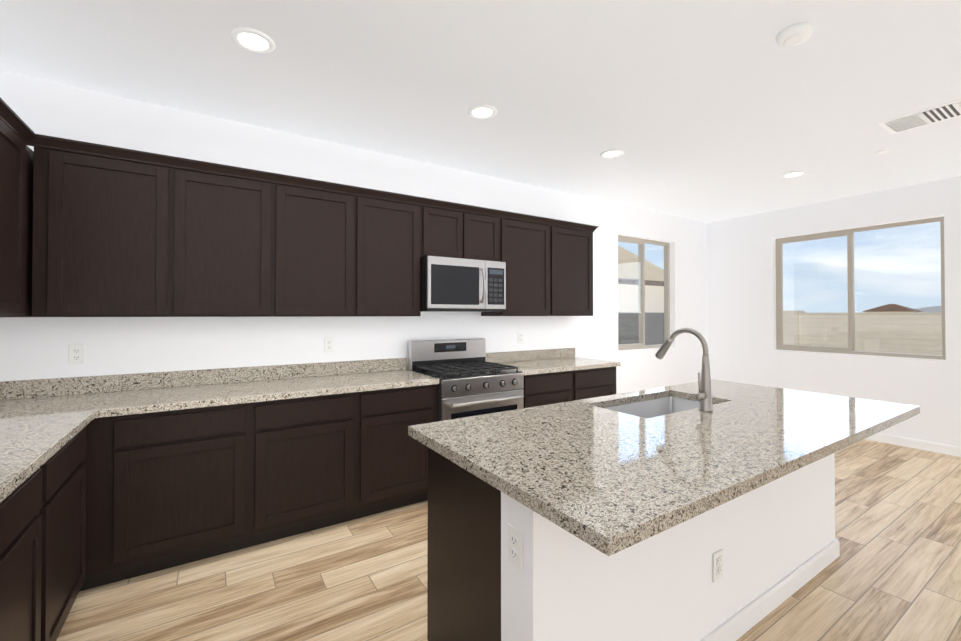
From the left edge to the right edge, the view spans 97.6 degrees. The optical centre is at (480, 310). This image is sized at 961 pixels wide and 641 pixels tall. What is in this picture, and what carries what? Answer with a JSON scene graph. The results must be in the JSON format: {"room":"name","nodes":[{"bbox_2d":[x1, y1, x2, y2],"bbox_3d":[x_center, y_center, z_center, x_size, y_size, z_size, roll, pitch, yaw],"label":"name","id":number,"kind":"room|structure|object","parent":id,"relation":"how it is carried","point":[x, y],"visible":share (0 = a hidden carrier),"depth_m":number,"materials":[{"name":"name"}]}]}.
{"room":"kitchen","nodes":[
{"label":"kitchen","id":0,"kind":"room"},
{"bbox_2d":[0,71,707,393],"bbox_3d":[0.245,0.061,4.293,7.570,2.740,0.150,0,-1,-33],"label":"wall","id":1,"kind":"structure","parent":0,"point":[31,348],"depth_m":3.25,"materials":[{"name":"white paint"}]},
{"bbox_2d":[0,97,31,316],"bbox_3d":[-2.264,-0.441,1.781,0.322,0.946,0.591,0,-1,-33],"label":"upper cabinet","id":2,"kind":"object","parent":1,"relation":"attached to","point":[15,135],"depth_m":2.02,"materials":[{"name":"brown wood"}]},
{"bbox_2d":[69,344,84,363],"bbox_3d":[-2.394,0.261,2.497,0.070,0.115,0.009,0,-1,-33],"label":"electrical outlet","id":3,"kind":"object","parent":1,"relation":"attached to","point":[76,354],"visible":1,"depth_m":2.50,"materials":[{"name":"white plastic"}]},
{"bbox_2d":[32,134,187,316],"bbox_3d":[-2.132,-0.434,2.486,0.651,0.946,0.322,0,-1,-33],"label":"upper cabinet","id":4,"kind":"object","parent":1,"relation":"attached to","point":[87,229],"depth_m":2.34,"materials":[{"name":"brown wood"}]},
{"bbox_2d":[188,159,287,316],"bbox_3d":[-1.687,-0.431,2.773,0.689,0.946,0.322,0,-1,-33],"label":"upper cabinet","id":5,"kind":"object","parent":1,"relation":"attached to","point":[238,216],"depth_m":2.68,"materials":[{"name":"brown wood"}]},
{"bbox_2d":[288,175,367,316],"bbox_3d":[-1.230,-0.428,3.067,0.684,0.946,0.322,0,-1,-33],"label":"upper cabinet","id":6,"kind":"object","parent":1,"relation":"attached to","point":[328,221],"depth_m":2.98,"materials":[{"name":"brown wood"}]},
{"bbox_2d":[324,337,333,351],"bbox_3d":[-1.179,0.270,3.279,0.070,0.115,0.009,0,-1,-33],"label":"electrical outlet","id":7,"kind":"object","parent":1,"relation":"attached to","point":[328,344],"visible":1,"depth_m":3.28,"materials":[{"name":"white plastic"}]},
{"bbox_2d":[368,189,423,315],"bbox_3d":[-0.808,-0.425,3.338,0.596,0.946,0.322,0,-1,-33],"label":"upper cabinet","id":8,"kind":"object","parent":1,"relation":"attached to","point":[395,220],"depth_m":3.25,"materials":[{"name":"brown wood"}]},
{"bbox_2d":[424,198,471,258],"bbox_3d":[-0.370,-0.662,3.623,0.446,0.466,0.322,0,-1,-33],"label":"upper cabinet","id":9,"kind":"object","parent":1,"relation":"attached to","point":[447,225],"depth_m":3.50,"materials":[{"name":"brown wood"}]},
{"bbox_2d":[421,256,505,311],"bbox_3d":[-0.191,-0.206,3.642,0.758,0.436,0.471,0,-1,-33],"label":"microwave","id":10,"kind":"object","parent":9,"relation":"attached to","point":[449,284],"visible":1,"depth_m":3.46,"materials":[{"name":"silver metal"}]},
{"bbox_2d":[472,206,503,261],"bbox_3d":[-0.094,-0.660,3.800,0.446,0.466,0.322,0,-1,-33],"label":"upper cabinet","id":11,"kind":"object","parent":1,"relation":"attached to","point":[487,224],"depth_m":3.72,"materials":[{"name":"brown wood"}]},
{"bbox_2d":[518,332,522,342],"bbox_3d":[0.411,0.281,4.301,0.070,0.115,0.009,0,-1,-33],"label":"electrical outlet","id":12,"kind":"object","parent":1,"relation":"attached to","point":[520,337],"visible":1,"depth_m":4.29,"materials":[{"name":"white plastic"}]},
{"bbox_2d":[481,211,559,315],"bbox_3d":[0.377,-0.417,4.101,0.675,0.946,0.322,0,-1,-33],"label":"upper cabinet","id":13,"kind":"object","parent":1,"relation":"attached to","point":[531,243],"depth_m":3.99,"materials":[{"name":"brown wood"}]},
{"bbox_2d":[560,221,595,315],"bbox_3d":[0.829,-0.413,4.391,0.679,0.946,0.322,0,-1,-33],"label":"upper cabinet","id":14,"kind":"object","parent":1,"relation":"attached to","point":[576,239],"depth_m":4.31,"materials":[{"name":"brown wood"}]},
{"bbox_2d":[618,235,669,349],"bbox_3d":[2.117,-0.216,5.526,1.170,1.440,0.089,0,-1,-33],"label":"window","id":15,"kind":"structure","parent":1,"relation":"in","point":[641,257],"depth_m":5.52,"materials":[{"name":"glass"}]},
{"bbox_2d":[0,0,960,222],"bbox_3d":[2.044,-1.399,1.513,7.570,0.120,6.800,0,-1,-33],"label":"ceiling","id":16,"kind":"structure","parent":0,"point":[706,111],"depth_m":2.44,"materials":[{"name":"white paint"}]},
{"bbox_2d":[231,27,274,52],"bbox_3d":[-1.122,-1.327,2.079,0.194,0.011,0.194,0,-1,-33],"label":"recessed light","id":17,"kind":"object","parent":16,"relation":"in","point":[252,40],"visible":1,"depth_m":2.07,"materials":[{"name":"white plastic"}]},
{"bbox_2d":[468,105,496,118],"bbox_3d":[0.013,-1.319,2.810,0.194,0.011,0.194,0,-1,-33],"label":"recessed light","id":18,"kind":"object","parent":16,"relation":"in","point":[482,111],"visible":1,"depth_m":2.80,"materials":[{"name":"white plastic"}]},
{"bbox_2d":[600,149,623,157],"bbox_3d":[1.104,-1.312,3.535,0.194,0.011,0.194,0,-1,-33],"label":"recessed light","id":19,"kind":"object","parent":16,"relation":"in","point":[612,153],"visible":1,"depth_m":3.53,"materials":[{"name":"white plastic"}]},
{"bbox_2d":[782,171,806,177],"bbox_3d":[3.018,-1.306,4.053,0.194,0.011,0.194,0,-1,-33],"label":"recessed light","id":20,"kind":"object","parent":16,"relation":"in","point":[793,174],"visible":0.98,"depth_m":4.05,"materials":[{"name":"white plastic"}]},
{"bbox_2d":[776,22,812,47],"bbox_3d":[1.507,-1.313,2.023,0.144,0.040,0.144,0,-1,-33],"label":"smoke detector","id":21,"kind":"object","parent":16,"relation":"attached to","point":[794,34],"visible":0.98,"depth_m":1.99,"materials":[{"name":"white plastic"}]},
{"bbox_2d":[875,149,888,153],"bbox_3d":[3.331,-1.313,3.494,0.084,0.009,0.084,0,-1,-33],"label":"sprinkler","id":22,"kind":"object","parent":16,"relation":"attached to","point":[882,151],"visible":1,"depth_m":3.48,"materials":[{"name":"white plastic"}]},
{"bbox_2d":[877,99,960,133],"bbox_3d":[3.100,-1.319,2.828,0.330,0.011,0.570,0,-1,-33],"label":"ceiling vent","id":23,"kind":"object","parent":16,"relation":"in","point":[940,113],"visible":1,"depth_m":2.89,"materials":[{"name":"white metal"}]},
{"bbox_2d":[56,439,960,640],"bbox_3d":[2.044,1.460,1.482,7.570,0.120,6.800,0,-1,-33],"label":"floor","id":24,"kind":"structure","parent":0,"point":[892,572],"depth_m":2.16,"materials":[{"name":"brown wood"}]},
{"bbox_2d":[0,457,51,640],"bbox_3d":[-1.634,0.958,1.059,0.617,0.876,0.620,0,-1,-33],"label":"base cabinet","id":25,"kind":"object","parent":24,"relation":"on","point":[26,513],"depth_m":1.37,"materials":[{"name":"black wood"}]},
{"bbox_2d":[52,418,95,640],"bbox_3d":[-1.994,0.964,1.619,0.617,0.876,0.710,0,-1,-33],"label":"base cabinet","id":26,"kind":"object","parent":24,"relation":"on","point":[74,465],"depth_m":1.81,"materials":[{"name":"black wood"}]},
{"bbox_2d":[0,375,115,502],"bbox_3d":[-1.637,0.450,1.085,0.633,0.140,3.198,0,-1,-33],"label":"countertop","id":27,"kind":"structure","parent":26,"relation":"on","point":[42,421],"depth_m":1.93,"materials":[{"name":"stone"}]},
{"bbox_2d":[132,403,251,577],"bbox_3d":[-1.756,0.974,2.538,0.605,0.876,0.617,0,-1,-33],"label":"base cabinet","id":28,"kind":"object","parent":24,"relation":"on","point":[192,468],"depth_m":2.30,"materials":[{"name":"black wood"}]},
{"bbox_2d":[100,358,438,417],"bbox_3d":[-1.257,0.469,2.853,1.866,0.140,0.635,0,-1,-33],"label":"countertop","id":29,"kind":"structure","parent":28,"relation":"on","point":[136,393],"depth_m":2.76,"materials":[{"name":"stone"}]},
{"bbox_2d":[252,392,359,545],"bbox_3d":[-1.241,0.978,2.869,0.620,0.876,0.617,0,-1,-33],"label":"base cabinet","id":30,"kind":"object","parent":24,"relation":"on","point":[306,450],"depth_m":2.61,"materials":[{"name":"black wood"}]},
{"bbox_2d":[360,384,436,517],"bbox_3d":[-0.729,0.981,3.199,0.598,0.876,0.617,0,-1,-33],"label":"base cabinet","id":31,"kind":"object","parent":24,"relation":"on","point":[393,464],"depth_m":2.93,"materials":[{"name":"black wood"}]},
{"bbox_2d":[408,338,523,421],"bbox_3d":[-0.115,0.842,3.513,0.754,1.160,0.700,0,-1,-33],"label":"range","id":32,"kind":"object","parent":24,"relation":"on","point":[472,382],"visible":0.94,"depth_m":3.38,"materials":[{"name":"grey metal"}]},
{"bbox_2d":[523,366,615,407],"bbox_3d":[0.685,0.991,4.109,1.218,0.875,0.617,0,-1,-33],"label":"base cabinet","id":33,"kind":"object","parent":24,"relation":"on","point":[551,388],"visible":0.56,"depth_m":3.82,"materials":[{"name":"black wood"}]},
{"bbox_2d":[486,348,619,374],"bbox_3d":[0.698,0.483,4.113,1.238,0.140,0.633,0,-1,-33],"label":"countertop","id":34,"kind":"structure","parent":33,"relation":"on","point":[531,362],"depth_m":4.15,"materials":[{"name":"stone"}]},
{"bbox_2d":[427,447,839,640],"bbox_3d":[0.911,0.970,2.106,2.275,0.875,0.714,0,-1,-33],"label":"kitchen island","id":35,"kind":"object","parent":24,"relation":"on","point":[776,541],"visible":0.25,"depth_m":1.58,"materials":[{"name":"white paint"}]},
{"bbox_2d":[508,523,522,570],"bbox_3d":[0.105,0.718,1.277,0.009,0.115,0.070,0,-1,-33],"label":"outlet","id":36,"kind":"object","parent":35,"relation":"attached to","point":[515,546],"visible":1,"depth_m":1.27,"materials":[{"name":"white plastic"}]},
{"bbox_2d":[408,379,919,555],"bbox_3d":[0.979,0.511,1.974,2.370,0.038,1.063,0,-1,-33],"label":"island countertop","id":37,"kind":"structure","parent":35,"relation":"on","point":[594,473],"depth_m":1.49,"materials":[{"name":"stone"}]},
{"bbox_2d":[604,396,713,418],"bbox_3d":[0.970,0.652,2.263,0.786,0.237,0.406,0,-1,-33],"label":"sink","id":38,"kind":"object","parent":37,"relation":"in","point":[647,409],"visible":0.04,"depth_m":2.53,"materials":[{"name":"silver metal"}]},
{"bbox_2d":[655,328,712,411],"bbox_3d":[1.023,0.291,2.157,0.100,0.402,0.303,0,-1,-33],"label":"faucet","id":39,"kind":"object","parent":37,"relation":"on","point":[703,396],"visible":1,"depth_m":2.06,"materials":[{"name":"silver metal"}]},
{"bbox_2d":[713,549,722,581],"bbox_3d":[0.980,1.053,1.735,0.070,0.115,0.009,0,-1,-33],"label":"outlet","id":40,"kind":"object","parent":35,"relation":"attached to","point":[717,565],"visible":1,"depth_m":1.73,"materials":[{"name":"white plastic"}]},
{"bbox_2d":[707,176,960,446],"bbox_3d":[5.164,0.052,3.505,0.150,2.740,6.500,0,-1,-33],"label":"wall","id":41,"kind":"structure","parent":0,"point":[741,276],"depth_m":4.98,"materials":[{"name":"white paint"}]},
{"bbox_2d":[776,216,945,359],"bbox_3d":[4.299,-0.218,4.889,0.089,1.450,1.520,0,-1,-33],"label":"window","id":42,"kind":"structure","parent":41,"relation":"in","point":[849,234],"depth_m":4.87,"materials":[{"name":"beige plastic"}]},
{"bbox_2d":[865,433,960,456],"bbox_3d":[5.085,1.374,3.457,0.014,0.095,6.466,0,-1,-33],"label":"baseboard","id":43,"kind":"structure","parent":41,"relation":"attached to","point":[921,445],"depth_m":4.33,"materials":[{"name":"white"}]},
{"label":"outside","id":44,"kind":"structure","parent":0,"visible":0},
{"bbox_3d":[149.195,3.242,135.676,520.000,0.200,460.000,0,-1,-33],"label":"ground","id":45,"kind":"structure","parent":44,"visible":0},
{"bbox_2d":[618,312,663,344],"bbox_3d":[-3.464,0.876,5.734,22.600,1.740,0.200,0,-1,-33],"label":"fence","id":46,"kind":"object","parent":45,"relation":"on","point":[655,329],"depth_m":10.34,"materials":[{"name":"grey concrete"}]},
{"bbox_2d":[618,245,663,312],"bbox_3d":[-1.549,-2.147,19.425,19.760,8.080,11.660,0,-1,-33],"label":"house","id":47,"kind":"structure","parent":45,"relation":"on","point":[630,271],"depth_m":18.71,"materials":[{"name":"white paint"}]},
{"bbox_2d":[783,311,941,354],"bbox_3d":[19.163,0.705,-8.365,0.400,1.780,48.400,0,-1,-33],"label":"fence","id":48,"kind":"object","parent":45,"relation":"on","point":[830,341],"depth_m":8.68,"materials":[{"name":"beige concrete"}]},
{"bbox_2d":[863,304,922,312],"bbox_3d":[192.074,0.436,196.590,15.260,6.720,17.260,0,-1,-33],"label":"house","id":49,"kind":"structure","parent":45,"relation":"on","point":[883,307],"depth_m":193.73,"materials":[{"name":"beige paint"}]},
{"bbox_2d":[916,306,940,311],"bbox_3d":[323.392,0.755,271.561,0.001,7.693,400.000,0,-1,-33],"label":"hills","id":50,"kind":"structure","parent":45,"relation":"on","point":[935,309],"depth_m":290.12,"materials":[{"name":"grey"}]}
]}

